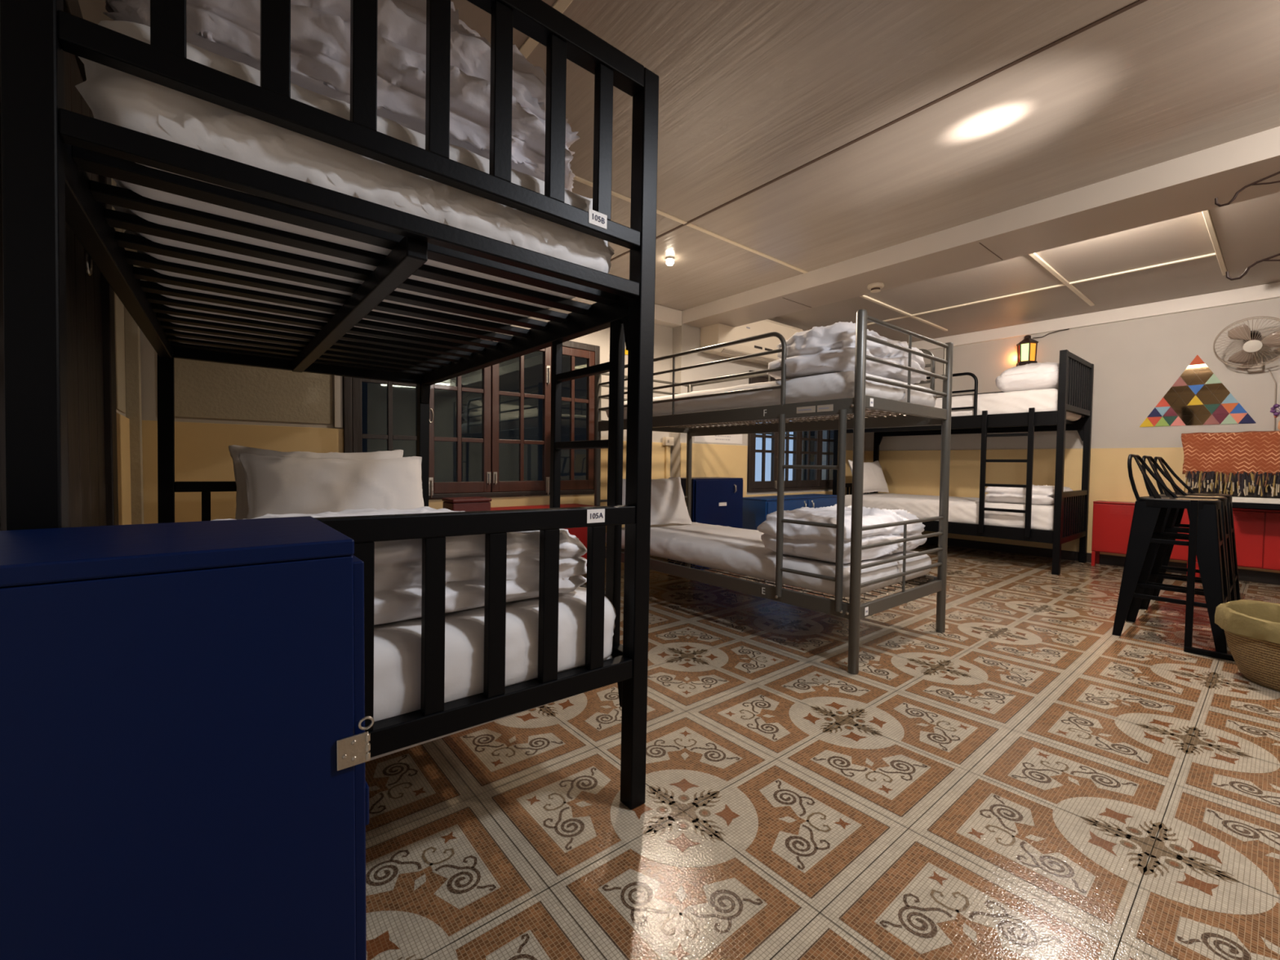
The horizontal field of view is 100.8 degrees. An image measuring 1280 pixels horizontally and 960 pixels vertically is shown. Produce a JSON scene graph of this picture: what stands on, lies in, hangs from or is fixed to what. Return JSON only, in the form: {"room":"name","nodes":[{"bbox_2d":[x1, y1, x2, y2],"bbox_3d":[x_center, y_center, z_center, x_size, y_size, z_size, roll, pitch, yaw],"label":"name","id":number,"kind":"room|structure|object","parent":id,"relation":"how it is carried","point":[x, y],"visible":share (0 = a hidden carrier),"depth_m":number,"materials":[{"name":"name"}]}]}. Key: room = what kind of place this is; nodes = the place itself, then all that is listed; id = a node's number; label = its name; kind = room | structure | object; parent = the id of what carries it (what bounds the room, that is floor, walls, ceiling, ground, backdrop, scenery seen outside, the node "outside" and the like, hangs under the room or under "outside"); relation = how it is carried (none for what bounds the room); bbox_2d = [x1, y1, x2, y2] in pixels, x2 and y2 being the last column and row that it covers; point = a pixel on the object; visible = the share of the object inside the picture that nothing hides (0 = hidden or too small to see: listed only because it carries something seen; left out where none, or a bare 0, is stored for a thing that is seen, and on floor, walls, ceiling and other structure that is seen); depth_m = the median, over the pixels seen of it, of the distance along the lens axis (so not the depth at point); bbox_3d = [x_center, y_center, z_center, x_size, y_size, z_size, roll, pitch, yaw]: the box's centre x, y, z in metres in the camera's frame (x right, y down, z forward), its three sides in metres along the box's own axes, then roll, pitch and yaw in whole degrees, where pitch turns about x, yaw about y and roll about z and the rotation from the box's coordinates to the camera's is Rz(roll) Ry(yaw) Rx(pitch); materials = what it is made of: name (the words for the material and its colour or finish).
{"room":"dormitory","nodes":[
{"label":"dormitory","id":0,"kind":"room"},
{"bbox_2d":[0,408,125,530],"bbox_3d":[-0.353,-0.384,-0.131,0.120,2.600,6.920,-1,2,-39],"label":"wall","id":1,"kind":"structure","parent":0,"point":[117,410],"depth_m":2.36,"materials":[{"name":"paint"}]},
{"bbox_2d":[0,0,118,530],"bbox_3d":[-1.496,-0.196,1.411,0.062,2.100,1.140,-1,2,-39],"label":"door","id":2,"kind":"structure","parent":1,"relation":"in","point":[91,412],"depth_m":1.48,"materials":[{"name":"black wood"}]},
{"bbox_2d":[111,177,125,413],"bbox_3d":[-2.288,-0.814,2.322,0.006,1.020,0.330,-1,2,-39],"label":"trim","id":3,"kind":"structure","parent":1,"relation":"attached to","point":[118,305],"depth_m":2.31,"materials":[{"name":"wood"}]},
{"bbox_2d":[116,413,131,524],"bbox_3d":[-2.192,0.270,2.231,0.012,1.100,0.940,-1,2,-39],"label":"trim","id":4,"kind":"structure","parent":1,"relation":"attached to","point":[122,422],"depth_m":2.33,"materials":[{"name":"beige paint"}]},
{"bbox_2d":[122,229,143,524],"bbox_3d":[-2.446,-0.263,2.560,0.050,2.140,0.084,-1,2,-39],"label":"trim","id":5,"kind":"structure","parent":1,"relation":"attached to","point":[131,330],"depth_m":2.53,"materials":[{"name":"wood"}]},
{"bbox_2d":[519,0,808,273],"bbox_3d":[0.345,-1.376,0.520,3.294,0.007,6.112,0,2,-15],"label":"trim","id":6,"kind":"structure","parent":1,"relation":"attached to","point":[561,6],"depth_m":2.75,"materials":[{"name":"beige wood"}]},
{"bbox_2d":[138,266,682,575],"bbox_3d":[-1.156,-0.517,3.695,3.730,2.600,0.260,-1,2,-39],"label":"wall","id":7,"kind":"structure","parent":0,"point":[663,335],"depth_m":2.88,"materials":[{"name":"paint"}]},
{"bbox_2d":[342,332,599,498],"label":"window","id":8,"kind":"structure","parent":7,"relation":"attached to","point":[490,485],"depth_m":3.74,"materials":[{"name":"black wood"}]},
{"bbox_2d":[662,436,674,445],"bbox_3d":[0.257,-0.350,4.798,0.100,0.075,0.048,-1,2,-39],"label":"box","id":9,"kind":"object","parent":7,"relation":"attached to","point":[667,441],"visible":1,"depth_m":4.77,"materials":[{"name":"beige plastic"}]},
{"bbox_2d":[664,445,668,478],"bbox_3d":[0.237,0.175,4.821,0.025,0.974,0.022,-1,2,-39],"label":"conduit","id":10,"kind":"object","parent":9,"relation":"attached to","point":[666,455],"visible":0.4,"depth_m":4.80,"materials":[{"name":"beige paint"}]},
{"bbox_2d":[78,0,1279,311],"bbox_3d":[1.072,-1.429,1.060,3.620,0.080,6.820,-1,2,-39],"label":"ceiling","id":11,"kind":"structure","parent":0,"point":[752,92],"depth_m":2.01,"materials":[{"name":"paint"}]},
{"bbox_2d":[665,256,674,266],"bbox_3d":[0.200,-1.453,3.527,0.060,0.048,0.060,-1,2,-39],"label":"bulb","id":12,"kind":"object","parent":11,"relation":"in","point":[669,260],"visible":1,"depth_m":3.51,"materials":[{"name":"white glass"}]},
{"bbox_2d":[610,0,1147,261],"bbox_3d":[1.583,-1.393,1.403,0.017,0.004,6.700,-1,2,-39],"label":"trim","id":13,"kind":"structure","parent":11,"relation":"attached to","point":[1139,2],"depth_m":1.98,"materials":[{"name":"brown wood"}]},
{"bbox_2d":[671,312,864,494],"bbox_3d":[1.557,-0.560,5.918,3.295,2.600,0.260,-1,2,-39],"label":"wall","id":14,"kind":"structure","parent":0,"point":[685,337],"depth_m":4.91,"materials":[{"name":"paint"}]},
{"bbox_2d":[693,424,742,444],"bbox_3d":[0.764,-0.449,5.101,0.680,0.185,0.003,-1,2,-39],"label":"paper notice","id":15,"kind":"object","parent":14,"relation":"attached to","point":[731,438],"visible":0.37,"depth_m":5.12,"materials":[{"name":"white paper"}]},
{"bbox_2d":[700,319,803,365],"bbox_3d":[1.137,-1.376,5.215,1.315,0.412,0.232,-1,2,-39],"label":"air conditioner","id":16,"kind":"object","parent":14,"relation":"attached to","point":[718,333],"visible":0.42,"depth_m":4.99,"materials":[{"name":"beige plastic"}]},
{"bbox_2d":[680,442,864,497],"bbox_3d":[1.631,0.194,5.833,3.279,1.100,0.012,-1,2,-39],"label":"trim","id":17,"kind":"structure","parent":14,"relation":"attached to","point":[708,460],"depth_m":5.13,"materials":[{"name":"beige paint"}]},
{"bbox_2d":[746,370,834,492],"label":"window","id":18,"kind":"structure","parent":14,"relation":"in","point":[797,483],"depth_m":5.83,"materials":[{"name":"black wood"}]},
{"bbox_2d":[866,282,884,293],"bbox_3d":[1.632,-1.328,3.668,0.108,0.046,0.108,-1,2,-39],"label":"smoke detector","id":19,"kind":"object","parent":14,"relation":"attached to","point":[874,287],"visible":1,"depth_m":3.64,"materials":[{"name":"beige plastic"}]},
{"bbox_2d":[682,126,1279,328],"bbox_3d":[2.674,-1.514,2.292,0.440,0.435,6.700,-1,2,-39],"label":"beam","id":20,"kind":"structure","parent":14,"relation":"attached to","point":[1189,184],"depth_m":2.81,"materials":[{"name":"white paint"}]},
{"bbox_2d":[783,242,1002,307],"bbox_3d":[1.629,-1.349,3.585,0.380,0.002,1.312,-1,2,-39],"label":"trim","id":21,"kind":"structure","parent":20,"relation":"attached to","point":[979,242],"depth_m":3.13,"materials":[{"name":"brown wood"}]},
{"bbox_2d":[860,253,1216,331],"bbox_3d":[3.824,-1.543,3.208,2.499,0.015,6.660,-1,2,-39],"label":"trim","id":22,"kind":"structure","parent":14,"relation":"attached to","point":[1034,255],"depth_m":4.40,"materials":[{"name":"beige wood"}]},
{"bbox_2d":[364,542,1279,959],"bbox_3d":[2.307,0.918,2.188,7.200,0.102,7.050,-1,2,-39],"label":"floor","id":23,"kind":"structure","parent":0,"point":[1025,778],"depth_m":1.45,"materials":[{"name":"beige tile"}]},
{"bbox_2d":[0,515,373,959],"bbox_3d":[-0.603,0.478,0.652,0.433,0.820,0.340,-1,2,-39],"label":"locker","id":24,"kind":"object","parent":23,"relation":"on","point":[185,748],"visible":1,"depth_m":0.55,"materials":[{"name":"blue metal"}]},
{"bbox_2d":[0,0,658,809],"bbox_3d":[-0.987,-0.118,1.762,1.156,1.943,1.857,0,2,-39],"label":"bunk bed","id":25,"kind":"object","parent":23,"relation":"on","point":[48,149],"visible":0.74,"depth_m":1.13,"materials":[{"name":"black paint"}]},
{"bbox_2d":[75,20,614,349],"bbox_3d":[-0.978,-0.640,1.749,1.014,0.230,1.777,-1,2,-39],"label":"mattress","id":26,"kind":"object","parent":25,"relation":"on","point":[113,95],"visible":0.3,"depth_m":1.02,"materials":[{"name":"white fabric"}]},
{"bbox_2d":[103,0,580,191],"bbox_3d":[-0.650,-0.931,1.329,1.052,0.381,0.729,-1,2,-39],"label":"duvet","id":27,"kind":"object","parent":26,"relation":"on","point":[320,29],"visible":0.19,"depth_m":1.09,"materials":[{"name":"white fabric"}]},
{"bbox_2d":[368,586,616,760],"bbox_3d":[-0.980,0.398,1.776,1.003,0.247,1.784,-1,2,-39],"label":"mattress","id":28,"kind":"object","parent":25,"relation":"on","point":[397,644],"visible":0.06,"depth_m":1.15,"materials":[{"name":"white fabric"}]},
{"bbox_2d":[228,444,403,519],"bbox_3d":[-1.450,0.045,2.445,0.708,0.395,0.139,-1,2,-42],"label":"pillow","id":29,"kind":"object","parent":28,"relation":"on","point":[242,507],"visible":0.18,"depth_m":2.30,"materials":[{"name":"white fabric"}]},
{"bbox_2d":[238,452,424,519],"bbox_3d":[-1.322,0.069,2.354,0.729,0.371,0.191,-1,2,-39],"label":"pillow","id":30,"kind":"object","parent":28,"relation":"on","point":[276,485],"visible":0.6,"depth_m":2.28,"materials":[{"name":"white fabric"}]},
{"bbox_2d":[211,506,586,625],"bbox_3d":[-0.569,0.184,1.275,0.835,0.223,0.509,-1,2,-39],"label":"duvet","id":31,"kind":"object","parent":28,"relation":"on","point":[397,584],"visible":0.3,"depth_m":1.16,"materials":[{"name":"white fabric"}]},
{"bbox_2d":[490,503,593,574],"bbox_3d":[-0.826,0.492,3.529,1.153,0.602,0.369,-1,2,-39],"label":"base cabinet","id":32,"kind":"object","parent":23,"relation":"on","point":[580,533],"visible":0.04,"depth_m":3.64,"materials":[{"name":"red paint"}]},
{"bbox_2d":[441,496,491,511],"bbox_3d":[-1.067,0.154,3.265,0.245,0.086,0.190,-1,2,-39],"label":"box","id":33,"kind":"object","parent":32,"relation":"on","point":[476,503],"visible":0.84,"depth_m":3.20,"materials":[{"name":"red"}]},
{"bbox_2d":[667,476,742,569],"bbox_3d":[0.607,0.375,4.755,0.638,0.787,0.352,-1,2,-39],"label":"base cabinet","id":34,"kind":"object","parent":23,"relation":"on","point":[715,500],"visible":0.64,"depth_m":4.61,"materials":[{"name":"blue paint"}]},
{"bbox_2d":[594,309,953,674],"bbox_3d":[0.674,0.022,3.366,0.984,1.583,2.027,-1,2,-39],"label":"bunk bed","id":35,"kind":"object","parent":23,"relation":"on","point":[908,414],"visible":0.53,"depth_m":2.66,"materials":[{"name":"grey metal"}]},
{"bbox_2d":[605,521,931,597],"bbox_3d":[0.677,0.439,3.380,0.910,0.137,1.936,-1,2,-39],"label":"mattress","id":36,"kind":"object","parent":35,"relation":"on","point":[740,551],"visible":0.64,"depth_m":2.89,"materials":[{"name":"white fabric"}]},
{"bbox_2d":[622,476,692,528],"bbox_3d":[0.109,0.164,3.973,0.641,0.366,0.203,-1,2,-36],"label":"pillow","id":37,"kind":"object","parent":36,"relation":"on","point":[668,503],"visible":0.55,"depth_m":3.97,"materials":[{"name":"white fabric"}]},
{"bbox_2d":[756,503,926,564],"bbox_3d":[1.090,0.265,2.852,0.896,0.249,0.599,-1,2,-39],"label":"duvet","id":38,"kind":"object","parent":36,"relation":"on","point":[812,542],"visible":0.77,"depth_m":2.65,"materials":[{"name":"white fabric"}]},
{"bbox_2d":[605,370,936,426],"bbox_3d":[0.691,-0.467,3.348,0.911,0.135,1.934,-1,2,-39],"label":"mattress","id":39,"kind":"object","parent":35,"relation":"on","point":[837,385],"visible":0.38,"depth_m":2.68,"materials":[{"name":"white fabric"}]},
{"bbox_2d":[767,321,929,384],"bbox_3d":[1.110,-0.632,2.791,0.907,0.238,0.552,-1,2,-39],"label":"duvet","id":40,"kind":"object","parent":39,"relation":"on","point":[818,350],"visible":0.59,"depth_m":2.52,"materials":[{"name":"white fabric"}]},
{"bbox_2d":[742,493,836,530],"bbox_3d":[1.609,0.461,5.571,1.290,0.582,0.347,-1,2,-39],"label":"base cabinet","id":41,"kind":"object","parent":23,"relation":"on","point":[756,509],"visible":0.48,"depth_m":5.25,"materials":[{"name":"blue paint"}]},
{"bbox_2d":[832,349,1093,575],"bbox_3d":[3.260,-0.181,5.575,1.005,1.900,2.112,-1,2,-39],"label":"bunk bed","id":42,"kind":"object","parent":23,"relation":"on","point":[1076,374],"visible":0.62,"depth_m":4.85,"materials":[{"name":"black paint"}]},
{"bbox_2d":[844,493,1053,530],"bbox_3d":[3.266,0.307,5.598,0.905,0.233,2.004,-1,2,-39],"label":"mattress","id":43,"kind":"object","parent":42,"relation":"on","point":[961,509],"visible":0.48,"depth_m":5.12,"materials":[{"name":"white fabric"}]},
{"bbox_2d":[848,459,888,493],"bbox_3d":[2.683,-0.038,6.205,0.709,0.390,0.191,-1,2,-38],"label":"pillow","id":44,"kind":"object","parent":43,"relation":"on","point":[874,480],"visible":0.66,"depth_m":6.15,"materials":[{"name":"white fabric"}]},
{"bbox_2d":[985,484,1072,504],"bbox_3d":[3.711,0.124,5.049,0.781,0.173,0.598,-1,2,-39],"label":"duvet","id":45,"kind":"object","parent":43,"relation":"on","point":[1041,495],"visible":0.68,"depth_m":4.83,"materials":[{"name":"white fabric"}]},
{"bbox_2d":[846,388,1081,421],"bbox_3d":[3.279,-0.712,5.563,0.911,0.243,2.010,-1,2,-39],"label":"mattress","id":46,"kind":"object","parent":42,"relation":"on","point":[1046,399],"visible":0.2,"depth_m":4.81,"materials":[{"name":"white fabric"}]},
{"bbox_2d":[995,362,1058,391],"bbox_3d":[3.672,-0.945,4.920,0.707,0.268,0.520,-1,2,-39],"label":"duvet","id":47,"kind":"object","parent":46,"relation":"on","point":[1038,375],"visible":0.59,"depth_m":4.70,"materials":[{"name":"white fabric"}]},
{"bbox_2d":[1091,500,1189,572],"bbox_3d":[4.499,0.508,4.748,0.216,0.602,0.655,-1,2,-39],"label":"base cabinet","id":48,"kind":"object","parent":23,"relation":"on","point":[1112,521],"visible":0.49,"depth_m":4.81,"materials":[{"name":"red paint"}]},
{"bbox_2d":[1111,453,1229,653],"bbox_3d":[2.892,0.357,2.858,0.424,0.992,0.424,-1,2,-39],"label":"bar stool","id":49,"kind":"object","parent":23,"relation":"on","point":[1149,513],"visible":0.91,"depth_m":2.83,"materials":[{"name":"black paint"}]},
{"bbox_2d":[1134,455,1235,621],"bbox_3d":[3.236,0.352,3.140,0.424,0.992,0.424,-1,2,-39],"label":"bar stool","id":50,"kind":"object","parent":23,"relation":"on","point":[1166,528],"visible":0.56,"depth_m":3.17,"materials":[{"name":"black paint"}]},
{"bbox_2d":[1147,456,1240,608],"bbox_3d":[3.580,0.346,3.422,0.424,0.992,0.424,-1,2,-39],"label":"bar stool","id":51,"kind":"object","parent":23,"relation":"on","point":[1176,524],"visible":0.41,"depth_m":3.43,"materials":[{"name":"black paint"}]},
{"bbox_2d":[1183,499,1235,662],"bbox_3d":[2.940,0.489,2.392,0.026,0.760,0.651,-1,2,-39],"label":"stand","id":52,"kind":"object","parent":23,"relation":"on","point":[1188,647],"visible":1,"depth_m":2.62,"materials":[{"name":"black paint"}]},
{"bbox_2d":[1195,507,1279,577],"bbox_3d":[4.949,0.531,4.200,0.216,0.602,0.735,-1,2,-39],"label":"base cabinet","id":53,"kind":"object","parent":23,"relation":"on","point":[1256,531],"visible":0.5,"depth_m":4.16,"materials":[{"name":"red paint"}]},
{"bbox_2d":[1214,600,1279,692],"bbox_3d":[2.793,0.719,2.220,0.529,0.309,0.524,-1,2,-39],"label":"wicker basket","id":54,"kind":"object","parent":23,"relation":"on","point":[1251,628],"visible":1,"depth_m":2.24,"materials":[{"name":"brown wicker"}]},
{"bbox_2d":[1231,496,1279,510],"bbox_3d":[5.194,0.501,3.665,0.490,0.700,1.500,-1,2,-39],"label":"table","id":55,"kind":"object","parent":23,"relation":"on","point":[1263,503],"visible":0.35,"depth_m":3.98,"materials":[{"name":"white wood"}]},
{"bbox_2d":[1187,474,1279,497],"bbox_3d":[5.020,-0.108,3.937,0.360,0.493,1.280,-1,2,-39],"label":"storage chest","id":56,"kind":"object","parent":55,"relation":"on","point":[1267,495],"visible":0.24,"depth_m":4.11,"materials":[{"name":"black fabric"}]},
{"bbox_2d":[1181,431,1279,496],"bbox_3d":[4.999,-0.117,3.911,0.424,0.503,1.393,-1,2,-39],"label":"cloth","id":57,"kind":"object","parent":56,"relation":"on","point":[1229,457],"visible":0.99,"depth_m":4.10,"materials":[{"name":"orange fabric"}]},
{"bbox_2d":[1270,404,1279,430],"bbox_3d":[4.882,-0.477,3.983,0.208,0.206,0.187,-1,2,-39],"label":"flower vase","id":58,"kind":"object","parent":57,"relation":"on","point":[1276,414],"visible":1,"depth_m":4.02,"materials":[{"name":"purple ceramic"}]},
{"bbox_2d":[768,211,1279,342],"bbox_3d":[3.942,-1.592,3.329,2.860,0.080,6.700,-1,2,-39],"label":"ceiling","id":59,"kind":"structure","parent":0,"point":[1185,237],"depth_m":4.33,"materials":[{"name":"white paint"}]},
{"bbox_2d":[1201,209,1226,275],"bbox_3d":[3.497,-1.519,3.229,2.018,0.072,0.025,-1,2,-39],"label":"trim","id":60,"kind":"structure","parent":59,"relation":"attached to","point":[1206,215],"depth_m":3.28,"materials":[{"name":"beige wood"}]},
{"bbox_2d":[1208,191,1279,273],"bbox_3d":[3.993,-1.497,2.624,2.018,0.067,1.540,-1,2,-39],"label":"ceiling panel","id":61,"kind":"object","parent":59,"relation":"attached to","point":[1247,232],"depth_m":3.16,"materials":[{"name":"white paint"}]},
{"bbox_2d":[1214,171,1279,280],"bbox_3d":[2.493,-0.141,1.624,0.400,2.060,1.049,-1,2,-39],"label":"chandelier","id":62,"kind":"object","parent":59,"relation":"hanging from","point":[1216,203],"visible":1,"depth_m":1.93,"materials":[{"name":"black metal"}]},
{"bbox_2d":[864,297,1279,457],"bbox_3d":[5.032,-0.474,4.372,0.120,2.600,7.060,-1,2,-39],"label":"wall","id":63,"kind":"structure","parent":0,"point":[1136,362],"depth_m":4.87,"materials":[{"name":"paint"}]},
{"bbox_2d":[1016,334,1038,366],"bbox_3d":[3.965,-1.295,5.423,0.178,0.372,0.192,-1,2,-39],"label":"wall lantern","id":64,"kind":"object","parent":63,"relation":"attached to","point":[1027,348],"visible":0.88,"depth_m":5.37,"materials":[{"name":"black metal"}]},
{"bbox_2d":[1032,328,1069,338],"bbox_3d":[4.129,-1.470,5.324,0.014,0.048,0.301,-1,2,-37],"label":"lamp cord","id":65,"kind":"object","parent":63,"relation":"attached to","point":[1068,328],"visible":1,"depth_m":5.32,"materials":[{"name":"black plastic"}]},
{"bbox_2d":[864,447,1279,573],"bbox_3d":[5.028,0.280,4.287,0.012,1.100,6.687,-1,2,-39],"label":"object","id":66,"kind":"structure","parent":63,"relation":"attached to","point":[904,472],"depth_m":5.50,"materials":[{"name":"beige paint"}]},
{"bbox_2d":[906,281,1279,350],"bbox_3d":[5.036,-1.509,4.229,0.030,0.119,6.699,-1,2,-39],"label":"trim","id":67,"kind":"structure","parent":63,"relation":"attached to","point":[1269,291],"depth_m":4.91,"materials":[{"name":"white paint"}]},
{"bbox_2d":[924,536,1279,584],"bbox_3d":[5.016,0.784,4.294,0.010,0.090,6.680,-1,2,-39],"label":"baseboard","id":68,"kind":"structure","parent":63,"relation":"attached to","point":[1243,575],"depth_m":5.25,"materials":[{"name":"black wood"}]},
{"bbox_2d":[1139,355,1255,426],"bbox_3d":[4.789,-0.775,4.562,0.006,0.605,0.698,-1,2,-39],"label":"wall art","id":69,"kind":"object","parent":63,"relation":"attached to","point":[1197,366],"visible":1,"depth_m":4.55,"materials":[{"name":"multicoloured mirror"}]},
{"bbox_2d":[1213,315,1279,431],"bbox_3d":[4.843,-0.777,4.154,0.456,0.957,0.364,1,2,0],"label":"wall fan","id":70,"kind":"object","parent":63,"relation":"attached to","point":[1253,342],"depth_m":4.16,"materials":[{"name":"beige plastic"}]},
{"label":"outside","id":71,"kind":"structure","parent":0,"visible":0},
{"bbox_2d":[792,419,814,480],"bbox_3d":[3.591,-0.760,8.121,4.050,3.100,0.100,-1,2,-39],"label":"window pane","id":72,"kind":"structure","parent":71,"point":[812,433],"depth_m":6.97,"materials":[{"name":"black"}]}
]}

